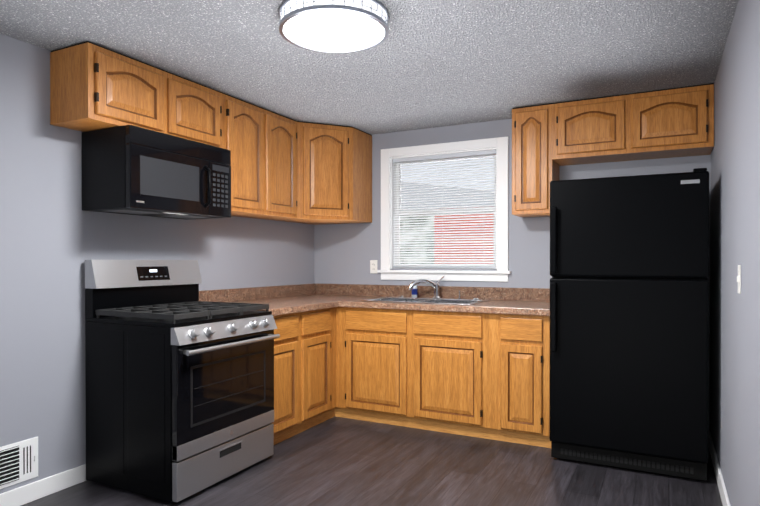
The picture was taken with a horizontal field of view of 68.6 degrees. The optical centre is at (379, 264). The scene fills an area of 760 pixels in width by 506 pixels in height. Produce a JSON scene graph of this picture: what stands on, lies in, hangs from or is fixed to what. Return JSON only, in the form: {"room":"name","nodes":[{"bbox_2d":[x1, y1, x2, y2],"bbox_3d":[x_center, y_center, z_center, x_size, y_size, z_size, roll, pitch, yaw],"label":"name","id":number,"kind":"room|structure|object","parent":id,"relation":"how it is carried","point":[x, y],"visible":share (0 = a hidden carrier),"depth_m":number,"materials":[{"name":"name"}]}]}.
{"room":"kitchen","nodes":[
{"label":"kitchen","id":0,"kind":"room"},
{"bbox_2d":[0,34,313,493],"bbox_3d":[-1.923,0.044,2.638,0.120,2.310,5.840,0,0,27],"label":"wall","id":1,"kind":"structure","parent":0,"point":[54,236],"depth_m":2.93,"materials":[{"name":"grey paint"}]},
{"bbox_2d":[0,437,37,488],"bbox_3d":[-1.833,0.983,2.670,0.013,0.204,0.390,0,0,27],"label":"air vent","id":2,"kind":"object","parent":1,"relation":"in","point":[18,462],"visible":1,"depth_m":2.76,"materials":[{"name":"white metal"}]},
{"bbox_2d":[0,464,86,505],"bbox_3d":[-2.216,1.157,1.919,0.013,0.092,4.040,0,0,27],"label":"baseboard","id":3,"kind":"structure","parent":1,"relation":"attached to","point":[31,492],"depth_m":2.86,"materials":[{"name":"white"}]},
{"bbox_2d":[50,41,229,149],"bbox_3d":[-1.359,-0.921,3.246,0.322,0.383,0.945,0,0,27],"label":"upper cabinet","id":4,"kind":"object","parent":1,"relation":"attached to","point":[93,86],"depth_m":2.96,"materials":[{"name":"brown wood"}]},
{"bbox_2d":[82,125,230,219],"bbox_3d":[-1.273,-0.511,3.292,0.436,0.430,0.756,0,0,27],"label":"over-the-range microwave","id":5,"kind":"object","parent":4,"relation":"attached to","point":[132,170],"visible":1,"depth_m":3.04,"materials":[{"name":"black metal"}]},
{"bbox_2d":[230,96,296,219],"bbox_3d":[-0.959,-0.737,4.036,0.322,0.760,0.825,0,0,27],"label":"upper cabinet","id":6,"kind":"object","parent":1,"relation":"attached to","point":[263,142],"depth_m":3.94,"materials":[{"name":"brown wood"}]},
{"bbox_2d":[269,121,371,224],"bbox_3d":[-0.491,-0.741,4.653,0.597,0.760,0.696,0,0,27],"label":"upper cabinet","id":7,"kind":"object","parent":1,"relation":"attached to","point":[334,174],"visible":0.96,"depth_m":4.45,"materials":[{"name":"brown wood"}]},
{"bbox_2d":[0,0,738,134],"bbox_3d":[-0.474,-1.132,1.895,3.370,0.050,5.840,0,0,27],"label":"ceiling","id":8,"kind":"structure","parent":0,"point":[425,64],"depth_m":2.91,"materials":[{"name":"white paint"}]},
{"bbox_2d":[279,0,388,52],"bbox_3d":[-0.204,-1.069,2.482,0.486,0.081,0.486,0,0,27],"label":"flush-mount light","id":9,"kind":"object","parent":8,"relation":"attached to","point":[337,26],"visible":1,"depth_m":2.40,"materials":[{"name":"white glass"}]},
{"bbox_2d":[21,416,722,505],"bbox_3d":[-0.474,1.243,1.909,3.370,0.080,5.840,0,0,27],"label":"floor","id":10,"kind":"structure","parent":0,"point":[337,461],"depth_m":3.10,"materials":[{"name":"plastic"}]},
{"bbox_2d":[85,260,279,502],"bbox_3d":[-1.105,0.584,3.223,0.750,1.222,0.777,0,0,27],"label":"range","id":11,"kind":"object","parent":10,"relation":"on","point":[179,380],"visible":1,"depth_m":2.97,"materials":[{"name":"black metal"}]},
{"bbox_2d":[272,307,335,444],"bbox_3d":[-0.802,0.756,4.027,0.616,0.870,0.915,0,0,27],"label":"base cabinet","id":12,"kind":"object","parent":10,"relation":"on","point":[304,370],"visible":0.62,"depth_m":3.83,"materials":[{"name":"brown wood"}]},
{"bbox_2d":[199,283,338,315],"bbox_3d":[-0.803,0.253,3.982,0.655,0.144,0.840,0,0,27],"label":"countertop","id":13,"kind":"structure","parent":12,"relation":"on","point":[285,299],"depth_m":4.25,"materials":[{"name":"stone"}]},
{"bbox_2d":[335,306,346,417],"bbox_3d":[-0.426,0.752,4.672,0.676,0.870,0.616,0,0,27],"label":"base cabinet","id":14,"kind":"object","parent":10,"relation":"on","point":[341,312],"depth_m":4.29,"materials":[{"name":"brown wood"}]},
{"bbox_2d":[347,307,410,427],"bbox_3d":[0.097,0.753,4.407,0.574,0.870,0.616,0,0,27],"label":"base cabinet","id":15,"kind":"object","parent":10,"relation":"on","point":[378,340],"depth_m":4.12,"materials":[{"name":"brown wood"}]},
{"bbox_2d":[411,310,490,438],"bbox_3d":[0.618,0.755,4.142,0.594,0.870,0.616,0,0,27],"label":"base cabinet","id":16,"kind":"object","parent":10,"relation":"on","point":[483,375],"depth_m":3.87,"materials":[{"name":"brown wood"}]},
{"bbox_2d":[323,284,549,315],"bbox_3d":[0.238,0.251,4.302,2.223,0.144,0.673,0,0,27],"label":"countertop","id":17,"kind":"structure","parent":16,"relation":"on","point":[517,301],"depth_m":4.23,"materials":[{"name":"stone"}]},
{"bbox_2d":[407,276,443,297],"bbox_3d":[0.362,0.181,4.427,0.250,0.178,0.206,0,0,27],"label":"faucet","id":18,"kind":"object","parent":17,"relation":"on","point":[436,287],"visible":1,"depth_m":4.42,"materials":[{"name":"silver metal"}]},
{"bbox_2d":[361,290,490,304],"bbox_3d":[0.358,0.330,4.257,0.854,0.249,0.538,0,0,27],"label":"sink","id":19,"kind":"object","parent":17,"relation":"in","point":[429,300],"visible":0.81,"depth_m":4.33,"materials":[{"name":"silver metal"}]},
{"bbox_2d":[412,285,416,296],"bbox_3d":[0.282,0.204,4.539,0.047,0.130,0.047,0,0,27],"label":"soap bottle","id":20,"kind":"object","parent":19,"relation":"on","point":[414,291],"visible":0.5,"depth_m":4.52,"materials":[{"name":"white plastic"}]},
{"bbox_2d":[491,313,551,447],"bbox_3d":[1.049,0.756,3.923,0.430,0.870,0.616,0,0,27],"label":"base cabinet","id":21,"kind":"object","parent":10,"relation":"on","point":[520,344],"depth_m":3.65,"materials":[{"name":"brown wood"}]},
{"bbox_2d":[549,168,708,480],"bbox_3d":[1.555,0.336,3.491,0.830,1.716,0.823,0,0,27],"label":"refrigerator","id":22,"kind":"object","parent":10,"relation":"on","point":[629,324],"visible":1,"depth_m":3.15,"materials":[{"name":"black metal"}]},
{"bbox_2d":[314,119,710,430],"bbox_3d":[0.821,0.033,4.452,3.130,2.310,0.120,0,0,27],"label":"wall","id":23,"kind":"structure","parent":0,"point":[345,253],"depth_m":4.42,"materials":[{"name":"grey paint"}]},
{"bbox_2d":[370,260,376,273],"bbox_3d":[-0.054,0.021,4.824,0.070,0.116,0.008,0,0,27],"label":"electrical outlet plate","id":24,"kind":"object","parent":23,"relation":"attached to","point":[373,266],"visible":1,"depth_m":4.82,"materials":[{"name":"white plastic"}]},
{"bbox_2d":[377,137,510,281],"bbox_3d":[0.520,-0.426,4.577,1.138,1.117,0.165,0,0,27],"label":"window","id":25,"kind":"structure","parent":23,"relation":"in","point":[501,146],"depth_m":4.58,"materials":[{"name":"white wood"}]},
{"bbox_2d":[393,149,495,267],"bbox_3d":[0.512,-0.436,4.562,0.892,0.927,0.040,0,0,27],"label":"window blinds","id":26,"kind":"object","parent":25,"relation":"attached to","point":[445,156],"visible":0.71,"depth_m":4.55,"materials":[{"name":"grey plastic"}]},
{"bbox_2d":[512,83,713,216],"bbox_3d":[1.558,-0.736,3.821,1.241,0.760,0.324,0,0,27],"label":"upper cabinet","id":27,"kind":"object","parent":23,"relation":"attached to","point":[549,139],"visible":0.98,"depth_m":3.71,"materials":[{"name":"brown wood"}]},
{"bbox_2d":[710,0,759,505],"bbox_3d":[0.975,0.052,1.166,0.120,2.310,5.840,0,0,27],"label":"wall","id":28,"kind":"structure","parent":0,"point":[735,317],"depth_m":2.36,"materials":[{"name":"grey paint"}]},
{"bbox_2d":[708,430,730,505],"bbox_3d":[0.914,1.161,1.198,0.013,0.092,5.590,0,0,27],"label":"baseboard","id":29,"kind":"structure","parent":28,"relation":"attached to","point":[720,483],"depth_m":3.02,"materials":[{"name":"white"}]},
{"bbox_2d":[737,265,740,293],"bbox_3d":[1.459,0.061,2.266,0.011,0.116,0.070,0,0,27],"label":"switch plate","id":30,"kind":"object","parent":28,"relation":"attached to","point":[739,279],"visible":1,"depth_m":2.24,"materials":[{"name":"white plastic"}]}
]}

